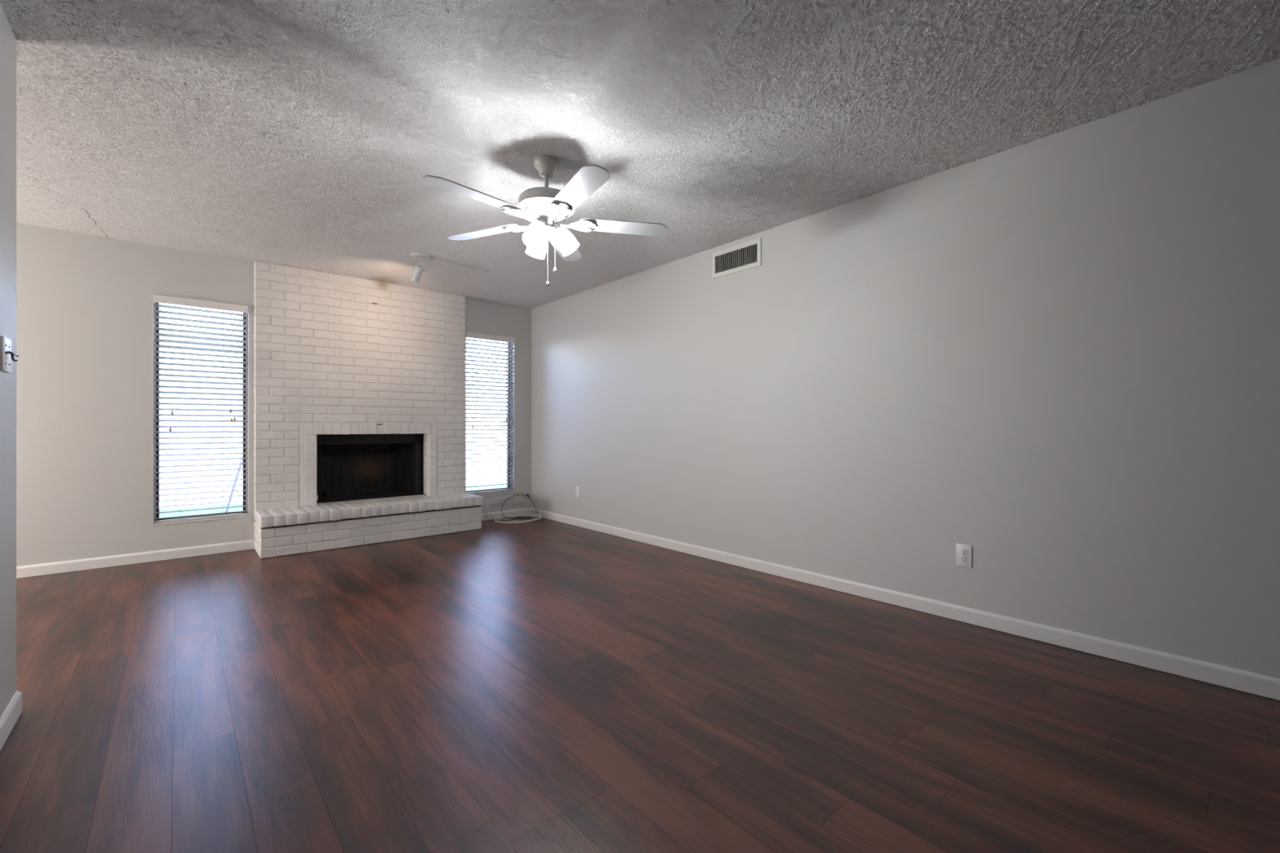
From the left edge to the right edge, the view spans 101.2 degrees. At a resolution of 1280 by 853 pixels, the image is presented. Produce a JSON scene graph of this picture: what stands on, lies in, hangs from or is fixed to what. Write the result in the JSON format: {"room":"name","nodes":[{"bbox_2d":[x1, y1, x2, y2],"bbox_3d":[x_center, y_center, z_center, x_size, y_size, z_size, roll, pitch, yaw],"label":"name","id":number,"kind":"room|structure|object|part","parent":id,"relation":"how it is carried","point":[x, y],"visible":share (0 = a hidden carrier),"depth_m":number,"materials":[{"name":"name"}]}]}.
{"room":"living room","nodes":[
{"label":"living room","id":0,"kind":"room"},
{"bbox_2d":[0,1,16,717],"bbox_3d":[-0.712,-0.184,0.053,0.122,2.440,4.820,0,0,-41],"label":"wall","id":1,"kind":"structure","parent":0,"point":[7,38],"depth_m":1.80,"materials":[{"name":"grey paint"}]},
{"bbox_2d":[0,335,18,373],"bbox_3d":[-2.129,-0.243,1.779,0.028,0.114,0.114,0,0,-41],"label":"switch plate","id":2,"kind":"object","parent":1,"relation":"attached to","point":[6,355],"visible":1,"depth_m":1.76,"materials":[{"name":"white plastic"}]},
{"bbox_3d":[-2.137,-0.243,1.772,0.006,0.114,0.114,0,0,-41],"label":"plate","id":3,"kind":"part","parent":2,"relation":"part of","materials":[{"name":"white plastic"}]},
{"bbox_2d":[0,690,22,751],"bbox_3d":[-0.661,0.995,0.098,0.013,0.078,4.820,0,0,-41],"label":"baseboard","id":4,"kind":"structure","parent":1,"relation":"attached to","point":[11,713],"depth_m":1.78,"materials":[{"name":"white paint"}]},
{"bbox_2d":[16,222,531,566],"bbox_3d":[-3.792,-0.184,4.115,6.781,2.440,0.150,0,0,-41],"label":"wall","id":5,"kind":"structure","parent":0,"point":[85,302],"depth_m":3.88,"materials":[{"name":"grey paint"}]},
{"bbox_2d":[16,539,253,578],"bbox_3d":[-4.734,0.995,3.177,3.887,0.078,0.013,0,0,-41],"label":"baseboard","id":6,"kind":"structure","parent":5,"relation":"attached to","point":[36,570],"depth_m":3.95,"materials":[{"name":"white paint"}]},
{"bbox_2d":[153,302,248,525],"bbox_3d":[-3.571,-0.133,4.295,0.591,1.782,0.141,0,0,-41],"label":"window","id":7,"kind":"structure","parent":5,"relation":"in","point":[155,446],"depth_m":4.18,"materials":[{"name":"brown metal"}]},
{"bbox_2d":[153,294,248,523],"bbox_3d":[-3.544,-0.138,4.263,0.587,1.768,0.076,0,0,-41],"label":"blind","id":8,"kind":"object","parent":7,"relation":"attached to","point":[157,298],"visible":1,"depth_m":4.26,"materials":[{"name":"white paint"}]},
{"bbox_3d":[-3.677,-0.481,4.114,0.003,0.965,0.002,0,0,4],"label":"lift cord","id":9,"kind":"part","parent":8,"relation":"part of","materials":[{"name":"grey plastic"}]},
{"bbox_3d":[-3.551,0.738,4.272,0.583,0.016,0.048,0,0,-41],"label":"rail","id":10,"kind":"part","parent":8,"relation":"part of","materials":[{"name":"grey plastic"}]},
{"bbox_3d":[-3.457,-0.120,4.355,0.002,1.708,0.053,0,0,-41],"label":"ladder cord","id":11,"kind":"part","parent":8,"relation":"part of","materials":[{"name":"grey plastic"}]},
{"bbox_3d":[-3.397,-0.556,4.361,0.003,0.815,0.002,0,0,4],"label":"lift cord","id":12,"kind":"part","parent":8,"relation":"part of","materials":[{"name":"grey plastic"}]},
{"bbox_3d":[-3.376,-0.525,4.378,0.003,0.878,0.002,0,0,4],"label":"lift cord","id":13,"kind":"part","parent":8,"relation":"part of","materials":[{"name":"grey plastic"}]},
{"bbox_3d":[-3.551,0.753,4.271,0.590,0.010,0.079,0,0,-41],"label":"sill","id":14,"kind":"part","parent":7,"relation":"part of","materials":[{"name":"white paint"}]},
{"bbox_2d":[467,342,514,494],"bbox_3d":[-1.712,-0.143,5.931,0.577,1.778,0.141,0,0,-41],"label":"window","id":15,"kind":"structure","parent":5,"relation":"in","point":[508,357],"depth_m":6.12,"materials":[{"name":"brown metal"}]},
{"bbox_2d":[466,332,514,493],"bbox_3d":[-1.684,-0.148,5.899,0.573,1.764,0.076,0,0,-41],"label":"blind","id":16,"kind":"object","parent":15,"relation":"attached to","point":[468,335],"visible":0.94,"depth_m":5.90,"materials":[{"name":"white paint"}]},
{"bbox_3d":[-1.818,-0.545,5.749,0.003,0.853,0.002,0,0,4],"label":"lift cord","id":17,"kind":"part","parent":16,"relation":"part of","materials":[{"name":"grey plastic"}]},
{"bbox_3d":[-1.691,0.726,5.908,0.569,0.016,0.048,0,0,-41],"label":"rail","id":18,"kind":"part","parent":16,"relation":"part of","materials":[{"name":"grey plastic"}]},
{"bbox_3d":[-1.541,-0.532,5.992,0.003,0.879,0.002,0,0,4],"label":"lift cord","id":19,"kind":"part","parent":16,"relation":"part of","materials":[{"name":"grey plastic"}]},
{"bbox_3d":[-1.525,-0.536,6.007,0.003,0.872,0.002,0,0,4],"label":"lift cord","id":20,"kind":"part","parent":16,"relation":"part of","materials":[{"name":"grey plastic"}]},
{"bbox_3d":[-1.691,0.741,5.907,0.576,0.010,0.079,0,0,-41],"label":"sill","id":21,"kind":"part","parent":15,"relation":"part of","materials":[{"name":"white paint"}]},
{"bbox_3d":[-1.742,-0.145,5.965,0.513,1.710,0.006,0,0,-41],"label":"glass","id":22,"kind":"part","parent":15,"relation":"part of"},
{"bbox_2d":[480,507,530,520],"bbox_3d":[-1.598,0.995,5.936,0.816,0.078,0.013,0,0,-41],"label":"baseboard","id":23,"kind":"structure","parent":5,"relation":"attached to","point":[486,516],"depth_m":5.99,"materials":[{"name":"white paint"}]},
{"bbox_2d":[0,515,1279,852],"bbox_3d":[-1.299,1.086,1.281,6.781,0.100,7.679,0,0,-41],"label":"floor","id":24,"kind":"structure","parent":0,"point":[543,685],"depth_m":1.85,"materials":[{"name":"brown wood"}]},
{"bbox_2d":[253,260,482,558],"bbox_3d":[-2.661,-0.183,5.144,1.827,2.438,1.194,0,0,-41],"label":"fireplace","id":25,"kind":"object","parent":24,"relation":"on","point":[359,384],"visible":1,"depth_m":4.90,"materials":[{"name":"white brick"}]},
{"bbox_2d":[485,489,542,524],"bbox_3d":[-1.370,0.880,5.817,0.619,0.307,0.410,0,0,-41],"label":"cable coil","id":26,"kind":"object","parent":24,"relation":"on","point":[508,517],"visible":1,"depth_m":5.85,"materials":[{"name":"white"}]},
{"bbox_2d":[0,0,1279,308],"bbox_3d":[-1.302,-1.464,1.284,6.781,0.120,7.689,0,0,-41],"label":"ceiling","id":27,"kind":"structure","parent":0,"point":[304,134],"depth_m":2.31,"materials":[{"name":"white paint"}]},
{"bbox_2d":[409,252,430,282],"bbox_3d":[-1.807,-1.299,4.303,0.152,0.210,0.190,0,0,-41],"label":"spot lamp","id":28,"kind":"object","parent":27,"relation":"attached to","point":[418,270],"visible":1,"depth_m":4.29,"materials":[{"name":"white metal"}]},
{"bbox_3d":[-1.794,-1.392,4.288,0.152,0.024,0.152,0,0,-41],"label":"ceiling plate","id":29,"kind":"part","parent":28,"relation":"part of","materials":[{"name":"white metal"}]},
{"bbox_2d":[422,155,668,286],"bbox_3d":[-0.505,-1.070,2.730,1.242,0.668,1.258,0,0,-41],"label":"ceiling fan","id":30,"kind":"object","parent":27,"relation":"hanging from","point":[545,206],"visible":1,"depth_m":2.71,"materials":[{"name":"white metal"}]},
{"bbox_3d":[-0.770,-1.086,2.460,0.130,0.006,0.490,12,8,41],"label":"blade","id":31,"kind":"part","parent":30,"relation":"part of","materials":[{"name":"white wood"}]},
{"bbox_3d":[-0.872,-1.086,2.937,0.490,0.006,0.130,0,9,24],"label":"blade","id":32,"kind":"part","parent":30,"relation":"part of","materials":[{"name":"white wood"}]},
{"bbox_2d":[535,219,546,228],"bbox_3d":[-0.510,-1.054,2.725,0.049,0.044,0.049,0,-36,22],"label":"socket","id":33,"kind":"object","parent":30,"relation":"attached to","point":[540,224],"depth_m":2.71,"materials":[{"name":"grey ceramic"}]},
{"bbox_2d":[553,222,561,232],"bbox_3d":[-0.446,-1.054,2.776,0.049,0.044,0.049,-36,5,-7],"label":"socket","id":34,"kind":"object","parent":30,"relation":"attached to","point":[557,226],"depth_m":2.76,"materials":[{"name":"grey ceramic"}]},
{"bbox_3d":[-0.450,-1.086,3.182,0.130,0.006,0.490,-9,-1,6],"label":"blade","id":35,"kind":"part","parent":30,"relation":"part of","materials":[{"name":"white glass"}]},
{"bbox_3d":[-0.284,-1.086,2.410,0.130,0.006,0.490,10,-5,-30],"label":"blade","id":36,"kind":"part","parent":30,"relation":"part of","materials":[{"name":"white wood"}]},
{"bbox_3d":[-0.087,-1.086,2.857,0.490,0.006,0.130,0,-9,-12],"label":"blade","id":37,"kind":"part","parent":30,"relation":"part of","materials":[{"name":"white wood"}]},
{"bbox_2d":[531,58,1279,678],"bbox_3d":[1.208,-0.184,3.473,0.120,2.440,7.419,0,0,-41],"label":"wall","id":38,"kind":"structure","parent":0,"point":[1055,357],"depth_m":2.68,"materials":[{"name":"grey paint"}]},
{"bbox_2d":[575,486,579,497],"bbox_3d":[-0.649,0.677,5.489,0.008,0.114,0.070,0,0,-41],"label":"blank wall plate","id":39,"kind":"object","parent":38,"relation":"attached to","point":[577,488],"visible":1,"depth_m":5.49,"materials":[{"name":"white plastic"}]},
{"bbox_2d":[711,237,761,279],"bbox_3d":[0.715,-1.256,3.933,0.012,0.201,0.456,0,0,-41],"label":"air vent","id":40,"kind":"object","parent":38,"relation":"in","point":[746,255],"visible":1,"depth_m":3.92,"materials":[{"name":"white plastic"}]},
{"bbox_2d":[530,507,1279,700],"bbox_3d":[1.159,0.995,3.429,0.013,0.078,7.419,0,0,-41],"label":"baseboard","id":41,"kind":"structure","parent":38,"relation":"attached to","point":[1261,685],"depth_m":2.67,"materials":[{"name":"white paint"}]},
{"bbox_2d":[955,543,972,568],"bbox_3d":[1.720,0.683,2.792,0.011,0.116,0.074,0,0,-41],"label":"wall outlet","id":42,"kind":"object","parent":38,"relation":"attached to","point":[963,552],"visible":1,"depth_m":2.79,"materials":[{"name":"white plastic"}]},
{"bbox_2d":[960,555,967,562],"bbox_3d":[1.718,0.703,2.790,0.003,0.034,0.034,0,0,-41],"label":"receptacle","id":43,"kind":"object","parent":42,"relation":"attached to","point":[962,558],"depth_m":2.79,"materials":[{"name":"white plastic"}]},
{"bbox_2d":[960,548,967,555],"bbox_3d":[1.718,0.663,2.790,0.003,0.034,0.034,0,0,-41],"label":"receptacle","id":44,"kind":"object","parent":42,"relation":"attached to","point":[962,551],"depth_m":2.79,"materials":[{"name":"white plastic"}]},
{"label":"outside","id":45,"kind":"structure","parent":0,"visible":0},
{"bbox_2d":[159,482,506,517],"bbox_3d":[-4.648,1.096,6.799,26.000,0.120,1.650,0,0,-41],"label":"lawn","id":46,"kind":"structure","parent":45,"point":[237,508],"depth_m":6.65,"materials":[{"name":"white"}]},
{"bbox_2d":[159,330,242,354],"bbox_3d":[-5.771,-0.029,5.578,3.700,2.130,0.100,0,0,-41],"label":"beam","id":47,"kind":"structure","parent":46,"relation":"on","point":[160,331],"depth_m":6.10,"materials":[{"name":"grey paint"}]},
{"bbox_2d":[224,455,242,512],"bbox_3d":[-5.067,0.029,6.854,0.040,2.000,1.165,0,0,-10],"label":"pole","id":48,"kind":"object","parent":46,"relation":"on","point":[241,461],"visible":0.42,"depth_m":6.45,"materials":[{"name":"grey plastic"}]},
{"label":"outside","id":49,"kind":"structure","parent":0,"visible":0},
{"bbox_2d":[159,355,506,509],"bbox_3d":[-5.242,0.111,7.475,26.000,2.050,0.150,0,0,-41],"label":"wall","id":50,"kind":"structure","parent":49,"point":[188,406],"depth_m":6.99,"materials":[{"name":"white paint"}]}
]}

